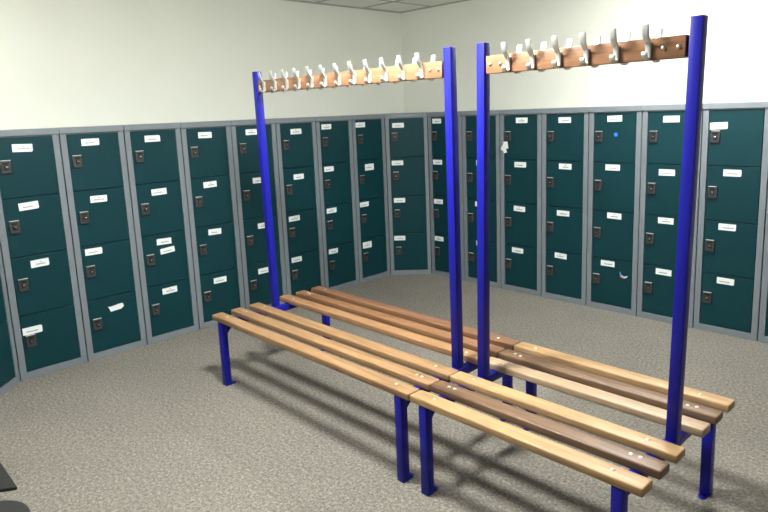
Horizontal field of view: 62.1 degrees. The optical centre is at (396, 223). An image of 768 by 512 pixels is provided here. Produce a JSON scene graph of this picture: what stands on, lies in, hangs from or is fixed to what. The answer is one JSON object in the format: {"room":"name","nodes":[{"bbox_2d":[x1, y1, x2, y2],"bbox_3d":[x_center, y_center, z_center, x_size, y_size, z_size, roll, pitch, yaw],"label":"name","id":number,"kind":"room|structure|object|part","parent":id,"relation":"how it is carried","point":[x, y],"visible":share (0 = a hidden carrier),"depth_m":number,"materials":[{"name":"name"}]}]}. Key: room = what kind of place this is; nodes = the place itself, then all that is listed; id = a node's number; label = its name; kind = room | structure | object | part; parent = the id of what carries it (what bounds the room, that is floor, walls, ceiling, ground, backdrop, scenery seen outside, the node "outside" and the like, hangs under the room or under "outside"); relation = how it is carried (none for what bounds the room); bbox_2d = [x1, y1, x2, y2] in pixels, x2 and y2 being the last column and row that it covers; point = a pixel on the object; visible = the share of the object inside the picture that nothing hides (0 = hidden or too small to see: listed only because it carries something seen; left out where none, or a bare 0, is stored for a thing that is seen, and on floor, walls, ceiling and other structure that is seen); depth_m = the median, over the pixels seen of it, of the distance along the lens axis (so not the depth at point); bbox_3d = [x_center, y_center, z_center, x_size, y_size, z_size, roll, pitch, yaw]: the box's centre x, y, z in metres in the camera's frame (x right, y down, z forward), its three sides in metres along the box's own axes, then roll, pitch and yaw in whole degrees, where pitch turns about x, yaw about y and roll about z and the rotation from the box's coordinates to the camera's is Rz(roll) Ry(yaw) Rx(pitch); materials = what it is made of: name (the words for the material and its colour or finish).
{"room":"changing room","nodes":[
{"label":"changing room","id":0,"kind":"room"},
{"bbox_2d":[0,0,403,129],"bbox_3d":[-2.794,-0.347,4.315,8.260,2.680,0.120,-12,14,-44],"label":"wall","id":1,"kind":"structure","parent":0,"point":[64,63],"depth_m":5.13,"materials":[{"name":"beige paint"}]},
{"bbox_2d":[301,0,459,11],"bbox_3d":[0.660,-1.224,0.583,8.260,0.100,10.060,-12,14,-44],"label":"ceiling","id":2,"kind":"structure","parent":0,"point":[394,6],"depth_m":6.23,"materials":[{"name":"tile"}]},
{"bbox_2d":[0,273,767,511],"bbox_3d":[0.763,1.510,1.071,8.260,0.100,10.060,-12,14,-44],"label":"floor","id":3,"kind":"structure","parent":0,"point":[154,427],"depth_m":3.40,"materials":[{"name":"carpet"}]},
{"bbox_2d":[0,462,16,491],"bbox_3d":[-2.057,1.200,3.066,0.256,0.017,0.639,-12,14,-44],"label":"seat pad","id":4,"kind":"object","parent":3,"relation":"on","point":[6,483],"visible":1,"depth_m":2.96,"materials":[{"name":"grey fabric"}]},
{"bbox_2d":[0,248,19,395],"bbox_3d":[-2.780,0.282,3.808,0.718,1.619,0.705,-12,14,-44],"label":"locker","id":5,"kind":"object","parent":3,"relation":"on","point":[9,370],"visible":1,"depth_m":4.03,"materials":[{"name":"teal metal"}]},
{"bbox_3d":[-2.490,0.456,3.849,0.018,0.377,0.334,-2,10,0],"label":"door","id":6,"kind":"part","parent":5,"relation":"part of","materials":[{"name":"teal metal"}]},
{"bbox_3d":[-2.476,0.832,3.916,0.018,0.377,0.334,-2,10,0],"label":"door","id":7,"kind":"part","parent":5,"relation":"part of","materials":[{"name":"teal metal"}]},
{"bbox_2d":[0,500,29,511],"bbox_3d":[-1.688,1.241,2.615,0.320,0.068,0.340,-12,14,-44],"label":"floor cushion","id":8,"kind":"object","parent":3,"relation":"on","point":[5,505],"visible":1,"depth_m":2.70,"materials":[{"name":"grey fabric"}]},
{"bbox_2d":[0,128,87,380],"bbox_3d":[-2.472,0.182,4.301,0.421,1.619,0.439,-12,14,-44],"label":"locker","id":9,"kind":"object","parent":3,"relation":"on","point":[36,245],"visible":1,"depth_m":4.16,"materials":[{"name":"teal metal"}]},
{"bbox_3d":[-2.368,-0.364,4.075,0.334,0.377,0.018,-12,14,-44],"label":"door","id":10,"kind":"part","parent":9,"relation":"part of","materials":[{"name":"teal metal"}]},
{"bbox_3d":[-2.354,0.011,4.142,0.334,0.377,0.018,-12,14,-44],"label":"door","id":11,"kind":"part","parent":9,"relation":"part of","materials":[{"name":"teal metal"}]},
{"bbox_3d":[-2.337,0.387,4.205,0.018,0.377,0.334,7,14,43],"label":"door","id":12,"kind":"part","parent":9,"relation":"part of","materials":[{"name":"teal metal"}]},
{"bbox_3d":[-2.326,0.762,4.276,0.334,0.377,0.018,-12,14,-44],"label":"door","id":13,"kind":"part","parent":9,"relation":"part of","materials":[{"name":"teal metal"}]},
{"bbox_2d":[58,125,146,360],"bbox_3d":[-2.176,0.119,4.595,0.421,1.619,0.431,-12,14,-44],"label":"locker","id":14,"kind":"object","parent":3,"relation":"on","point":[94,164],"visible":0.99,"depth_m":4.45,"materials":[{"name":"teal metal"}]},
{"bbox_3d":[-2.069,-0.427,4.367,0.334,0.377,0.018,-12,14,-44],"label":"door","id":15,"kind":"part","parent":14,"relation":"part of","materials":[{"name":"teal metal"}]},
{"bbox_3d":[-2.055,-0.052,4.434,0.334,0.377,0.018,-12,14,-44],"label":"door","id":16,"kind":"part","parent":14,"relation":"part of","materials":[{"name":"teal metal"}]},
{"bbox_3d":[-2.041,0.323,4.501,0.334,0.377,0.018,-12,14,-44],"label":"door","id":17,"kind":"part","parent":14,"relation":"part of","materials":[{"name":"teal metal"}]},
{"bbox_3d":[-2.026,0.699,4.568,0.334,0.377,0.018,-12,14,-44],"label":"door","id":18,"kind":"part","parent":14,"relation":"part of","materials":[{"name":"teal metal"}]},
{"bbox_2d":[107,123,198,344],"bbox_3d":[-1.876,0.055,4.887,0.421,1.619,0.431,-12,14,-44],"label":"locker","id":19,"kind":"object","parent":3,"relation":"on","point":[154,156],"visible":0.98,"depth_m":4.74,"materials":[{"name":"teal metal"}]},
{"bbox_3d":[-1.769,-0.491,4.659,0.334,0.377,0.018,-12,14,-44],"label":"door","id":20,"kind":"part","parent":19,"relation":"part of","materials":[{"name":"teal metal"}]},
{"bbox_3d":[-1.755,-0.116,4.726,0.334,0.377,0.018,-12,14,-44],"label":"door","id":21,"kind":"part","parent":19,"relation":"part of","materials":[{"name":"teal metal"}]},
{"bbox_3d":[-1.741,0.260,4.793,0.334,0.377,0.018,-12,14,-44],"label":"door","id":22,"kind":"part","parent":19,"relation":"part of","materials":[{"name":"teal metal"}]},
{"bbox_3d":[-1.727,0.635,4.860,0.334,0.377,0.018,-12,14,-44],"label":"door","id":23,"kind":"part","parent":19,"relation":"part of","materials":[{"name":"teal metal"}]},
{"bbox_2d":[178,121,244,329],"bbox_3d":[-1.577,-0.008,5.179,0.421,1.619,0.431,-12,14,-44],"label":"locker","id":24,"kind":"object","parent":3,"relation":"on","point":[207,153],"visible":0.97,"depth_m":5.03,"materials":[{"name":"teal metal"}]},
{"bbox_3d":[-1.470,-0.554,4.951,0.334,0.377,0.018,-12,14,-44],"label":"door","id":25,"kind":"part","parent":24,"relation":"part of","materials":[{"name":"teal metal"}]},
{"bbox_3d":[-1.456,-0.179,5.018,0.334,0.377,0.018,-12,14,-44],"label":"door","id":26,"kind":"part","parent":24,"relation":"part of","materials":[{"name":"teal metal"}]},
{"bbox_3d":[-1.442,0.197,5.085,0.334,0.377,0.018,-12,14,-44],"label":"door","id":27,"kind":"part","parent":24,"relation":"part of","materials":[{"name":"teal metal"}]},
{"bbox_3d":[-1.428,0.572,5.152,0.334,0.377,0.018,-12,14,-44],"label":"door","id":28,"kind":"part","parent":24,"relation":"part of","materials":[{"name":"teal metal"}]},
{"bbox_2d":[225,119,286,311],"bbox_3d":[-1.278,-0.071,5.471,0.421,1.619,0.431,-12,14,-44],"label":"locker","id":29,"kind":"object","parent":3,"relation":"on","point":[245,151],"visible":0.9,"depth_m":5.31,"materials":[{"name":"teal metal"}]},
{"bbox_3d":[-1.171,-0.617,5.243,0.334,0.377,0.018,-12,14,-44],"label":"door","id":30,"kind":"part","parent":29,"relation":"part of","materials":[{"name":"teal metal"}]},
{"bbox_3d":[-1.156,-0.242,5.310,0.334,0.377,0.018,-12,14,-44],"label":"door","id":31,"kind":"part","parent":29,"relation":"part of","materials":[{"name":"teal metal"}]},
{"bbox_3d":[-1.142,0.133,5.377,0.334,0.377,0.018,-12,14,-44],"label":"door","id":32,"kind":"part","parent":29,"relation":"part of","materials":[{"name":"teal metal"}]},
{"bbox_3d":[-1.128,0.508,5.444,0.334,0.377,0.018,-12,14,-44],"label":"door","id":33,"kind":"part","parent":29,"relation":"part of","materials":[{"name":"teal metal"}]},
{"bbox_2d":[272,117,324,295],"bbox_3d":[-0.978,-0.135,5.763,0.421,1.619,0.431,-12,14,-44],"label":"locker","id":34,"kind":"object","parent":3,"relation":"on","point":[296,142],"visible":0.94,"depth_m":5.61,"materials":[{"name":"teal metal"}]},
{"bbox_3d":[-0.871,-0.681,5.535,0.334,0.377,0.018,-12,14,-44],"label":"door","id":35,"kind":"part","parent":34,"relation":"part of","materials":[{"name":"teal metal"}]},
{"bbox_3d":[-0.857,-0.305,5.602,0.334,0.377,0.018,-12,14,-44],"label":"door","id":36,"kind":"part","parent":34,"relation":"part of","materials":[{"name":"teal metal"}]},
{"bbox_3d":[-0.843,0.070,5.669,0.334,0.377,0.018,-12,14,-44],"label":"door","id":37,"kind":"part","parent":34,"relation":"part of","materials":[{"name":"teal metal"}]},
{"bbox_3d":[-0.829,0.445,5.736,0.334,0.377,0.018,-12,14,-44],"label":"door","id":38,"kind":"part","parent":34,"relation":"part of","materials":[{"name":"teal metal"}]},
{"bbox_2d":[296,115,358,290],"bbox_3d":[-0.679,-0.198,6.055,0.421,1.619,0.431,-12,14,-44],"label":"locker","id":39,"kind":"object","parent":3,"relation":"on","point":[334,140],"visible":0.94,"depth_m":5.91,"materials":[{"name":"teal metal"}]},
{"bbox_3d":[-0.572,-0.744,5.827,0.334,0.377,0.018,-12,14,-44],"label":"door","id":40,"kind":"part","parent":39,"relation":"part of","materials":[{"name":"teal metal"}]},
{"bbox_3d":[-0.685,-0.179,6.066,0.416,1.578,0.410,-12,14,-44],"label":"frame","id":41,"kind":"part","parent":39,"relation":"part of","materials":[{"name":"grey metal"}]},
{"bbox_3d":[-0.557,-0.369,5.894,0.334,0.377,0.018,-12,14,-44],"label":"door","id":42,"kind":"part","parent":39,"relation":"part of","materials":[{"name":"teal metal"}]},
{"bbox_3d":[-0.543,0.007,5.961,0.334,0.377,0.018,-12,14,-44],"label":"door","id":43,"kind":"part","parent":39,"relation":"part of","materials":[{"name":"teal metal"}]},
{"bbox_3d":[-0.529,0.382,6.028,0.334,0.377,0.018,-12,14,-44],"label":"door","id":44,"kind":"part","parent":39,"relation":"part of","materials":[{"name":"teal metal"}]},
{"bbox_2d":[212,47,519,482],"bbox_3d":[-0.272,0.081,3.550,0.841,1.918,1.713,-12,14,-43],"label":"bench","id":45,"kind":"object","parent":3,"relation":"on","point":[462,339],"visible":0.98,"depth_m":3.36,"materials":[{"name":"brown wood"}]},
{"bbox_3d":[-1.069,0.805,3.955,0.042,0.412,0.042,-12,14,-43],"label":"leg","id":46,"kind":"part","parent":45,"relation":"part of","materials":[{"name":"blue metal"}]},
{"bbox_3d":[-0.835,-0.200,4.075,0.042,1.507,0.063,-12,14,-43],"label":"post","id":47,"kind":"part","parent":45,"relation":"part of","materials":[{"name":"blue metal"}]},
{"bbox_3d":[-0.502,0.686,4.501,0.042,0.412,0.042,-12,14,-43],"label":"leg","id":48,"kind":"part","parent":45,"relation":"part of","materials":[{"name":"blue metal"}]},
{"bbox_3d":[-0.306,-0.774,3.417,0.017,0.073,1.513,-12,14,-43],"label":"hook rail","id":49,"kind":"part","parent":45,"relation":"part of","materials":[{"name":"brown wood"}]},
{"bbox_3d":[-0.323,-0.771,3.401,0.017,0.073,1.513,-12,14,-43],"label":"hook rail","id":50,"kind":"part","parent":45,"relation":"part of","materials":[{"name":"brown wood"}]},
{"bbox_3d":[0.022,0.960,2.855,0.042,0.412,0.042,-12,14,-43],"label":"leg","id":51,"kind":"part","parent":45,"relation":"part of","materials":[{"name":"blue metal"}]},
{"bbox_3d":[0.264,-0.044,2.966,0.042,1.507,0.050,-12,14,-43],"label":"post","id":52,"kind":"part","parent":45,"relation":"part of","materials":[{"name":"blue metal"}]},
{"bbox_3d":[0.589,0.841,3.401,0.042,0.412,0.042,-12,14,-43],"label":"leg","id":53,"kind":"part","parent":45,"relation":"part of","materials":[{"name":"blue metal"}]},
{"bbox_2d":[343,114,390,283],"bbox_3d":[-0.379,-0.261,6.347,0.421,1.619,0.431,-12,14,-44],"label":"locker","id":54,"kind":"object","parent":3,"relation":"on","point":[368,131],"visible":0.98,"depth_m":6.21,"materials":[{"name":"teal metal"}]},
{"bbox_3d":[-0.272,-0.807,6.119,0.334,0.377,0.018,-12,14,-44],"label":"door","id":55,"kind":"part","parent":54,"relation":"part of","materials":[{"name":"teal metal"}]},
{"bbox_3d":[-0.258,-0.432,6.186,0.334,0.377,0.018,-12,14,-44],"label":"door","id":56,"kind":"part","parent":54,"relation":"part of","materials":[{"name":"teal metal"}]},
{"bbox_3d":[-0.244,-0.057,6.253,0.334,0.377,0.018,-12,14,-44],"label":"door","id":57,"kind":"part","parent":54,"relation":"part of","materials":[{"name":"teal metal"}]},
{"bbox_3d":[-0.230,0.319,6.320,0.334,0.377,0.018,-12,14,-44],"label":"door","id":58,"kind":"part","parent":54,"relation":"part of","materials":[{"name":"teal metal"}]},
{"bbox_2d":[367,112,431,274],"bbox_3d":[0.114,-0.330,6.627,0.677,1.619,0.711,-12,14,-44],"label":"locker","id":59,"kind":"object","parent":3,"relation":"on","point":[406,134],"visible":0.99,"depth_m":6.35,"materials":[{"name":"teal metal"}]},
{"bbox_3d":[0.095,-0.846,6.257,0.334,0.377,0.018,-2,10,3],"label":"door","id":60,"kind":"part","parent":59,"relation":"part of","materials":[{"name":"teal metal"}]},
{"bbox_3d":[0.109,-0.470,6.324,0.334,0.377,0.018,-2,10,3],"label":"door","id":61,"kind":"part","parent":59,"relation":"part of","materials":[{"name":"teal metal"}]},
{"bbox_3d":[0.123,-0.095,6.391,0.334,0.377,0.018,-2,10,3],"label":"door","id":62,"kind":"part","parent":59,"relation":"part of","materials":[{"name":"teal metal"}]},
{"bbox_3d":[0.137,0.280,6.457,0.334,0.377,0.018,-2,10,3],"label":"door","id":63,"kind":"part","parent":59,"relation":"part of","materials":[{"name":"teal metal"}]},
{"bbox_2d":[427,111,464,280],"bbox_3d":[0.612,-0.293,6.317,0.431,1.619,0.427,-12,14,-44],"label":"locker","id":64,"kind":"object","parent":3,"relation":"on","point":[438,206],"visible":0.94,"depth_m":6.22,"materials":[{"name":"teal metal"}]},
{"bbox_3d":[0.490,-0.079,6.224,0.018,0.377,0.334,-12,14,-44],"label":"door","id":65,"kind":"part","parent":64,"relation":"part of","materials":[{"name":"teal metal"}]},
{"bbox_3d":[0.504,0.296,6.291,0.018,0.377,0.334,-12,14,-44],"label":"door","id":66,"kind":"part","parent":64,"relation":"part of","materials":[{"name":"teal metal"}]},
{"bbox_3d":[0.462,-0.830,6.091,0.018,0.377,0.334,-12,14,-44],"label":"door","id":67,"kind":"part","parent":64,"relation":"part of","materials":[{"name":"teal metal"}]},
{"bbox_3d":[0.476,-0.455,6.157,0.018,0.377,0.334,-12,14,-44],"label":"door","id":68,"kind":"part","parent":64,"relation":"part of","materials":[{"name":"teal metal"}]},
{"bbox_2d":[461,109,512,287],"bbox_3d":[0.914,-0.251,6.016,0.431,1.619,0.427,-12,14,-44],"label":"locker","id":69,"kind":"object","parent":3,"relation":"on","point":[469,118],"visible":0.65,"depth_m":5.88,"materials":[{"name":"teal metal"}]},
{"bbox_3d":[0.764,-0.788,5.790,0.018,0.377,0.334,-12,14,-44],"label":"door","id":70,"kind":"part","parent":69,"relation":"part of","materials":[{"name":"teal metal"}]},
{"bbox_3d":[0.778,-0.412,5.857,0.018,0.377,0.334,-12,14,-44],"label":"door","id":71,"kind":"part","parent":69,"relation":"part of","materials":[{"name":"teal metal"}]},
{"bbox_3d":[0.792,-0.037,5.923,0.018,0.377,0.334,-12,14,-44],"label":"door","id":72,"kind":"part","parent":69,"relation":"part of","materials":[{"name":"teal metal"}]},
{"bbox_3d":[0.806,0.338,5.990,0.018,0.377,0.334,-12,14,-44],"label":"door","id":73,"kind":"part","parent":69,"relation":"part of","materials":[{"name":"teal metal"}]},
{"bbox_2d":[499,108,546,296],"bbox_3d":[1.216,-0.208,5.715,0.431,1.619,0.427,-12,14,-44],"label":"locker","id":74,"kind":"object","parent":3,"relation":"on","point":[521,166],"visible":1,"depth_m":5.57,"materials":[{"name":"teal metal"}]},
{"bbox_2d":[501,137,507,152],"bbox_3d":[0.938,-0.691,5.579,0.024,0.146,0.076,-12,14,-44],"label":"tag","id":75,"kind":"object","parent":74,"relation":"hanging from","point":[504,147],"visible":1,"depth_m":5.57,"materials":[{"name":"white plastic"}]},
{"bbox_3d":[1.066,-0.745,5.489,0.018,0.377,0.334,-12,14,-44],"label":"door","id":76,"kind":"part","parent":74,"relation":"part of","materials":[{"name":"teal metal"}]},
{"bbox_3d":[1.109,0.381,5.689,0.018,0.377,0.334,-12,14,-44],"label":"door","id":77,"kind":"part","parent":74,"relation":"part of","materials":[{"name":"teal metal"}]},
{"bbox_3d":[1.095,0.005,5.623,0.018,0.377,0.334,-12,14,-44],"label":"door","id":78,"kind":"part","parent":74,"relation":"part of","materials":[{"name":"teal metal"}]},
{"bbox_3d":[1.081,-0.370,5.556,0.018,0.377,0.334,-12,14,-44],"label":"door","id":79,"kind":"part","parent":74,"relation":"part of","materials":[{"name":"teal metal"}]},
{"bbox_2d":[410,15,734,511],"bbox_3d":[0.695,0.219,2.575,0.841,1.918,1.034,-12,14,-43],"label":"bench","id":80,"kind":"object","parent":3,"relation":"on","point":[702,410],"visible":1,"depth_m":2.49,"materials":[{"name":"brown wood"}]},
{"bbox_3d":[0.127,0.975,2.749,0.042,0.412,0.042,-12,14,-43],"label":"leg","id":81,"kind":"part","parent":80,"relation":"part of","materials":[{"name":"blue metal"}]},
{"bbox_3d":[0.385,-0.027,2.844,0.042,1.507,0.064,-12,14,-43],"label":"post","id":82,"kind":"part","parent":80,"relation":"part of","materials":[{"name":"blue metal"}]},
{"bbox_3d":[0.694,0.856,3.295,0.042,0.412,0.042,-12,14,-43],"label":"leg","id":83,"kind":"part","parent":80,"relation":"part of","materials":[{"name":"blue metal"}]},
{"bbox_3d":[0.670,-0.629,2.400,0.017,0.073,0.824,-12,14,-43],"label":"hook rail","id":84,"kind":"part","parent":80,"relation":"part of","materials":[{"name":"brown wood"}]},
{"bbox_3d":[0.686,-0.633,2.416,0.017,0.073,0.824,-12,14,-43],"label":"hook rail","id":85,"kind":"part","parent":80,"relation":"part of","materials":[{"name":"brown wood"}]},
{"bbox_3d":[0.740,1.062,2.131,0.042,0.412,0.042,-12,14,-43],"label":"leg","id":86,"kind":"part","parent":80,"relation":"part of","materials":[{"name":"blue metal"}]},
{"bbox_3d":[1.004,0.061,2.220,0.042,1.507,0.070,-12,14,-43],"label":"post","id":87,"kind":"part","parent":80,"relation":"part of","materials":[{"name":"blue metal"}]},
{"bbox_3d":[1.286,1.148,2.685,0.038,0.008,0.036,-12,14,-43],"label":"foot plate","id":88,"kind":"part","parent":80,"relation":"part of","materials":[{"name":"blue metal"}]},
{"bbox_3d":[1.307,0.944,2.677,0.042,0.412,0.042,-12,14,-43],"label":"leg","id":89,"kind":"part","parent":80,"relation":"part of","materials":[{"name":"blue metal"}]},
{"bbox_2d":[541,106,603,305],"bbox_3d":[1.519,-0.166,5.414,0.431,1.619,0.427,-12,14,-44],"label":"locker","id":90,"kind":"object","parent":3,"relation":"on","point":[565,131],"visible":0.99,"depth_m":5.27,"materials":[{"name":"teal metal"}]},
{"bbox_3d":[1.411,0.423,5.389,0.018,0.377,0.334,-12,14,-44],"label":"door","id":91,"kind":"part","parent":90,"relation":"part of","materials":[{"name":"teal metal"}]},
{"bbox_3d":[1.397,0.048,5.322,0.018,0.377,0.334,-12,14,-44],"label":"door","id":92,"kind":"part","parent":90,"relation":"part of","materials":[{"name":"teal metal"}]},
{"bbox_3d":[1.383,-0.328,5.255,0.018,0.377,0.334,-12,14,-44],"label":"door","id":93,"kind":"part","parent":90,"relation":"part of","materials":[{"name":"teal metal"}]},
{"bbox_3d":[1.369,-0.703,5.188,0.018,0.377,0.334,-12,14,-44],"label":"door","id":94,"kind":"part","parent":90,"relation":"part of","materials":[{"name":"teal metal"}]},
{"bbox_2d":[586,104,661,315],"bbox_3d":[1.821,-0.124,5.113,0.431,1.619,0.427,-12,14,-44],"label":"locker","id":95,"kind":"object","parent":3,"relation":"on","point":[615,132],"visible":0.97,"depth_m":4.97,"materials":[{"name":"teal metal"}]},
{"bbox_3d":[1.714,0.465,5.088,0.018,0.377,0.334,-12,14,-44],"label":"door","id":96,"kind":"part","parent":95,"relation":"part of","materials":[{"name":"teal metal"}]},
{"bbox_3d":[1.699,0.090,5.021,0.018,0.377,0.334,-12,14,-44],"label":"door","id":97,"kind":"part","parent":95,"relation":"part of","materials":[{"name":"teal metal"}]},
{"bbox_3d":[1.685,-0.285,4.954,0.018,0.377,0.334,-12,14,-44],"label":"door","id":98,"kind":"part","parent":95,"relation":"part of","materials":[{"name":"teal metal"}]},
{"bbox_3d":[1.671,-0.661,4.887,0.018,0.377,0.334,-12,14,-44],"label":"door","id":99,"kind":"part","parent":95,"relation":"part of","materials":[{"name":"teal metal"}]},
{"bbox_2d":[637,102,722,327],"bbox_3d":[2.124,-0.082,4.812,0.431,1.619,0.427,-12,14,-44],"label":"locker","id":100,"kind":"object","parent":3,"relation":"on","point":[662,125],"visible":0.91,"depth_m":4.70,"materials":[{"name":"teal metal"}]},
{"bbox_3d":[2.016,0.507,4.787,0.018,0.377,0.334,-12,14,-44],"label":"door","id":101,"kind":"part","parent":100,"relation":"part of","materials":[{"name":"teal metal"}]},
{"bbox_3d":[2.002,0.132,4.720,0.018,0.377,0.334,-12,14,-44],"label":"door","id":102,"kind":"part","parent":100,"relation":"part of","materials":[{"name":"teal metal"}]},
{"bbox_3d":[1.988,-0.243,4.653,0.018,0.377,0.334,-12,14,-44],"label":"door","id":103,"kind":"part","parent":100,"relation":"part of","materials":[{"name":"teal metal"}]},
{"bbox_3d":[1.974,-0.618,4.586,0.018,0.377,0.334,-12,14,-44],"label":"door","id":104,"kind":"part","parent":100,"relation":"part of","materials":[{"name":"teal metal"}]},
{"bbox_2d":[693,101,767,340],"bbox_3d":[2.426,-0.039,4.511,0.431,1.619,0.427,-12,14,-44],"label":"locker","id":105,"kind":"object","parent":3,"relation":"on","point":[734,155],"visible":1,"depth_m":4.37,"materials":[{"name":"teal metal"}]},
{"bbox_3d":[2.318,0.550,4.486,0.018,0.377,0.334,-12,14,-44],"label":"door","id":106,"kind":"part","parent":105,"relation":"part of","materials":[{"name":"teal metal"}]},
{"bbox_3d":[2.304,0.174,4.419,0.018,0.377,0.334,-12,14,-44],"label":"door","id":107,"kind":"part","parent":105,"relation":"part of","materials":[{"name":"teal metal"}]},
{"bbox_3d":[2.290,-0.201,4.352,0.018,0.377,0.334,-12,14,-44],"label":"door","id":108,"kind":"part","parent":105,"relation":"part of","materials":[{"name":"teal metal"}]},
{"bbox_3d":[2.276,-0.576,4.285,0.018,0.377,0.334,-12,14,-44],"label":"door","id":109,"kind":"part","parent":105,"relation":"part of","materials":[{"name":"teal metal"}]},
{"bbox_2d":[758,194,767,343],"bbox_3d":[2.728,0.003,4.210,0.431,1.619,0.427,-12,14,-44],"label":"locker","id":110,"kind":"object","parent":3,"relation":"on","point":[763,318],"visible":1,"depth_m":4.29,"materials":[{"name":"teal metal"}]},
{"bbox_3d":[2.621,0.592,4.185,0.018,0.377,0.334,-12,14,-44],"label":"door","id":111,"kind":"part","parent":110,"relation":"part of","materials":[{"name":"teal metal"}]},
{"bbox_2d":[401,0,767,112],"bbox_3d":[3.592,-0.466,3.636,0.120,2.680,9.820,-12,14,-44],"label":"wall","id":112,"kind":"structure","parent":0,"point":[736,60],"depth_m":5.39,"materials":[{"name":"beige paint"}]},
{"bbox_2d":[285,0,468,12],"bbox_3d":[0.662,-1.170,0.593,8.020,0.014,9.820,-12,14,-44],"label":"trim","id":113,"kind":"structure","parent":112,"relation":"attached to","point":[366,8],"depth_m":6.29,"materials":[{"name":"metal"}]}
]}

